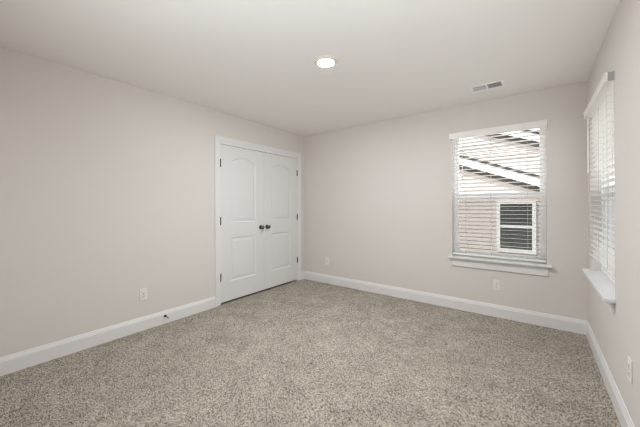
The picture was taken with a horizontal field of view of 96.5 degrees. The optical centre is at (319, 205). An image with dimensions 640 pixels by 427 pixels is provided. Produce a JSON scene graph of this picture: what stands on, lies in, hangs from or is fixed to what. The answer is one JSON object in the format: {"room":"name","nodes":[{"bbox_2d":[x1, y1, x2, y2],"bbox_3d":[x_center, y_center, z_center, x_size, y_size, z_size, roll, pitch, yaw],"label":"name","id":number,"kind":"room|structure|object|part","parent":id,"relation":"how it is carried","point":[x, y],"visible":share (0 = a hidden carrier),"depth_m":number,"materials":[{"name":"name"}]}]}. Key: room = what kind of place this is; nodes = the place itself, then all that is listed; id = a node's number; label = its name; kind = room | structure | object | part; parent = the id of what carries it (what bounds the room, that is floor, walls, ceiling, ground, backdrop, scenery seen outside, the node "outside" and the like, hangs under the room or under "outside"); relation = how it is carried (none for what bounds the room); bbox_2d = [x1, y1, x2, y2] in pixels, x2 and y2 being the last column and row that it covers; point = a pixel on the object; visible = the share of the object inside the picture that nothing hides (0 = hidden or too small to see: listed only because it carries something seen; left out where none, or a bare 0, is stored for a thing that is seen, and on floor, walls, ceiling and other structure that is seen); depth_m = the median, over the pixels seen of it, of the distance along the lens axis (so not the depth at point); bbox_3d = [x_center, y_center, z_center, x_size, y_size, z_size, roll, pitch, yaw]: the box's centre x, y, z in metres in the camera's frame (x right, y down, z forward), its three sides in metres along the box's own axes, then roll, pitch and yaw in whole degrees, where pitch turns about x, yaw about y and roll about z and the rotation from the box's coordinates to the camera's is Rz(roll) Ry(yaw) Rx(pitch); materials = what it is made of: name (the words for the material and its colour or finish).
{"room":"empty bedroom","nodes":[
{"label":"empty bedroom","id":0,"kind":"room"},
{"bbox_2d":[0,46,303,356],"bbox_3d":[-1.532,0.034,3.328,0.120,2.440,4.020,0,0,37],"label":"wall","id":1,"kind":"structure","parent":0,"point":[107,195],"depth_m":2.58,"materials":[{"name":"paint"}]},
{"bbox_2d":[0,296,215,375],"bbox_3d":[-1.954,1.194,2.653,0.015,0.140,2.188,0,0,37],"label":"baseboard","id":2,"kind":"structure","parent":1,"relation":"attached to","point":[11,363],"depth_m":2.56,"materials":[{"name":"paint"}]},
{"bbox_2d":[139,288,146,300],"bbox_3d":[-1.784,0.898,2.884,0.009,0.117,0.072,0,0,37],"label":"wall outlet","id":3,"kind":"object","parent":1,"relation":"attached to","point":[142,292],"visible":1,"depth_m":2.88,"materials":[{"name":"white plastic"}]},
{"bbox_2d":[220,144,264,302],"bbox_3d":[-1.030,0.225,3.876,0.096,2.011,0.729,0,0,37],"label":"door","id":4,"kind":"structure","parent":1,"relation":"in","point":[241,170],"depth_m":3.85,"materials":[{"name":"paint"}]},
{"bbox_2d":[214,135,300,306],"bbox_3d":[-0.856,0.193,4.204,0.136,2.130,1.614,0,0,37],"label":"door frame","id":5,"kind":"structure","parent":1,"relation":"attached to","point":[223,140],"depth_m":3.62,"materials":[{"name":"paint"}]},
{"bbox_2d":[264,152,297,288],"bbox_3d":[-0.588,0.223,4.460,0.096,2.011,0.728,0,0,37],"label":"door","id":6,"kind":"structure","parent":1,"relation":"in","point":[280,172],"depth_m":4.45,"materials":[{"name":"paint"}]},
{"bbox_2d":[301,271,304,279],"bbox_3d":[-0.295,1.188,4.846,0.015,0.140,0.083,0,0,37],"label":"baseboard","id":7,"kind":"structure","parent":1,"relation":"attached to","point":[302,272],"depth_m":4.84,"materials":[{"name":"paint"}]},
{"bbox_2d":[0,0,619,135],"bbox_3d":[-0.307,-1.265,2.505,4.634,0.150,4.190,0,0,37],"label":"ceiling","id":8,"kind":"structure","parent":0,"point":[252,60],"depth_m":2.16,"materials":[{"name":"paint"}]},
{"bbox_2d":[313,54,337,67],"bbox_3d":[0.049,-1.179,2.349,0.206,0.024,0.206,0,0,37],"label":"recessed light","id":9,"kind":"object","parent":8,"relation":"in","point":[324,60],"visible":1,"depth_m":2.31,"materials":[{"name":"white"}]},
{"bbox_2d":[469,79,504,92],"bbox_3d":[1.676,-1.193,2.865,0.298,0.008,0.180,0,0,37],"label":"ceiling vent","id":10,"kind":"object","parent":8,"relation":"in","point":[500,83],"visible":1,"depth_m":2.86,"materials":[{"name":"metal"}]},
{"bbox_2d":[0,279,620,426],"bbox_3d":[-0.298,1.310,2.505,4.634,0.120,4.190,0,0,37],"label":"floor","id":11,"kind":"structure","parent":0,"point":[245,361],"depth_m":2.13,"materials":[{"name":"carpet"}]},
{"bbox_2d":[304,81,587,320],"bbox_3d":[0.910,0.076,4.108,4.634,2.540,0.170,0,0,37],"label":"wall","id":12,"kind":"structure","parent":0,"point":[378,198],"depth_m":3.64,"materials":[{"name":"paint"}]},
{"bbox_2d":[304,271,586,334],"bbox_3d":[1.149,1.183,3.814,3.564,0.140,0.015,0,0,37],"label":"baseboard","id":13,"kind":"structure","parent":12,"relation":"attached to","point":[568,324],"depth_m":3.38,"materials":[{"name":"paint"}]},
{"bbox_2d":[493,279,500,290],"bbox_3d":[1.976,0.889,3.191,0.072,0.117,0.009,0,0,37],"label":"wall outlet","id":14,"kind":"object","parent":12,"relation":"attached to","point":[496,283],"visible":1,"depth_m":3.19,"materials":[{"name":"white plastic"}]},
{"bbox_2d":[448,127,551,275],"bbox_3d":[2.004,-0.075,3.249,0.979,1.601,0.230,0,0,37],"label":"window","id":15,"kind":"structure","parent":12,"relation":"in","point":[497,222],"depth_m":3.26,"materials":[{"name":"white plastic"}]},
{"bbox_2d":[449,119,546,261],"bbox_3d":[1.960,-0.143,3.208,0.930,1.459,0.090,0,0,37],"label":"window blind","id":16,"kind":"object","parent":15,"relation":"attached to","point":[541,123],"visible":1,"depth_m":3.18,"materials":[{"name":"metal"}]},
{"bbox_3d":[1.737,-0.129,3.398,0.002,1.397,0.056,0,0,37],"label":"ladder cord","id":17,"kind":"part","parent":16,"relation":"part of","materials":[{"name":"white fabric"}]},
{"bbox_3d":[1.942,-0.130,3.243,0.002,1.397,0.056,0,0,37],"label":"ladder cord","id":18,"kind":"part","parent":16,"relation":"part of","materials":[{"name":"white fabric"}]},
{"bbox_3d":[1.979,0.577,3.216,0.894,0.018,0.052,0,0,37],"label":"rail","id":19,"kind":"part","parent":16,"relation":"part of","materials":[{"name":"white plastic"}]},
{"bbox_3d":[2.212,-0.131,3.039,0.002,1.397,0.056,0,0,37],"label":"ladder cord","id":20,"kind":"part","parent":16,"relation":"part of","materials":[{"name":"white fabric"}]},
{"bbox_3d":[2.042,-0.471,3.303,0.850,0.778,0.026,0,0,37],"label":"sash","id":21,"kind":"part","parent":15,"relation":"part of","materials":[{"name":"glass"}]},
{"bbox_3d":[2.025,0.218,3.278,0.850,0.728,0.034,0,0,37],"label":"sash","id":22,"kind":"part","parent":15,"relation":"part of","materials":[{"name":"white glass"}]},
{"bbox_3d":[1.975,0.619,3.208,0.979,0.022,0.127,0,0,37],"label":"sill","id":23,"kind":"part","parent":15,"relation":"part of","materials":[{"name":"paint"}]},
{"bbox_2d":[587,0,639,426],"bbox_3d":[1.426,0.074,1.091,0.170,2.540,4.020,0,0,37],"label":"wall","id":24,"kind":"structure","parent":0,"point":[617,335],"depth_m":1.61,"materials":[{"name":"paint"}]},
{"bbox_2d":[582,163,615,313],"bbox_3d":[2.211,-0.062,2.170,0.230,1.483,1.100,0,0,37],"label":"window","id":25,"kind":"structure","parent":24,"relation":"in","point":[603,282],"depth_m":2.39,"materials":[{"name":"white plastic"}]},
{"bbox_2d":[583,71,614,276],"bbox_3d":[2.156,-0.200,2.196,0.090,1.296,1.015,0,0,37],"label":"window blind","id":26,"kind":"object","parent":25,"relation":"attached to","point":[600,108],"visible":0.88,"depth_m":2.14,"materials":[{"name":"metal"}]},
{"bbox_3d":[2.368,-0.164,2.447,0.056,1.186,0.002,0,0,37],"label":"ladder cord","id":27,"kind":"part","parent":26,"relation":"part of","materials":[{"name":"white fabric"}]},
{"bbox_3d":[2.171,0.439,2.184,0.052,0.018,0.992,0,0,37],"label":"rail","id":28,"kind":"part","parent":26,"relation":"part of","materials":[{"name":"white plastic"}]},
{"bbox_3d":[2.169,-0.163,2.184,0.056,1.186,0.002,0,0,37],"label":"ladder cord","id":29,"kind":"part","parent":26,"relation":"part of","materials":[{"name":"white fabric"}]},
{"bbox_3d":[1.969,-0.163,1.920,0.056,1.186,0.002,0,0,37],"label":"ladder cord","id":30,"kind":"part","parent":26,"relation":"part of","materials":[{"name":"white fabric"}]},
{"bbox_3d":[2.173,0.598,2.201,0.127,0.022,1.100,0,0,37],"label":"sill","id":31,"kind":"part","parent":25,"relation":"part of","materials":[{"name":"paint"}]},
{"bbox_3d":[2.231,0.211,2.137,0.034,0.698,0.948,0,0,37],"label":"sash","id":32,"kind":"part","parent":25,"relation":"part of","materials":[{"name":"white glass"}]},
{"bbox_3d":[2.255,-0.431,2.118,0.026,0.714,0.948,0,0,37],"label":"sash","id":33,"kind":"part","parent":25,"relation":"part of","materials":[{"name":"glass"}]},
{"bbox_2d":[586,321,634,426],"bbox_3d":[1.388,1.182,1.188,0.015,0.140,3.885,0,0,37],"label":"baseboard","id":34,"kind":"structure","parent":24,"relation":"attached to","point":[625,420],"depth_m":1.86,"materials":[{"name":"paint"}]},
{"bbox_2d":[628,356,632,383],"bbox_3d":[1.625,0.861,1.498,0.009,0.117,0.072,0,0,37],"label":"wall outlet","id":35,"kind":"object","parent":24,"relation":"attached to","point":[630,363],"visible":1,"depth_m":1.48,"materials":[{"name":"white plastic"}]},
{"label":"outside","id":36,"kind":"structure","parent":0,"visible":0},
{"bbox_3d":[5.777,4.280,12.870,80.000,0.100,100.000,0,0,37],"label":"ground","id":37,"kind":"structure","parent":36,"visible":0},
{"bbox_2d":[459,130,539,193],"bbox_3d":[6.353,0.583,11.327,12.440,7.290,9.750,0,0,37],"label":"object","id":38,"kind":"structure","parent":37,"relation":"on","point":[520,185],"depth_m":7.46,"materials":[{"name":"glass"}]}
]}

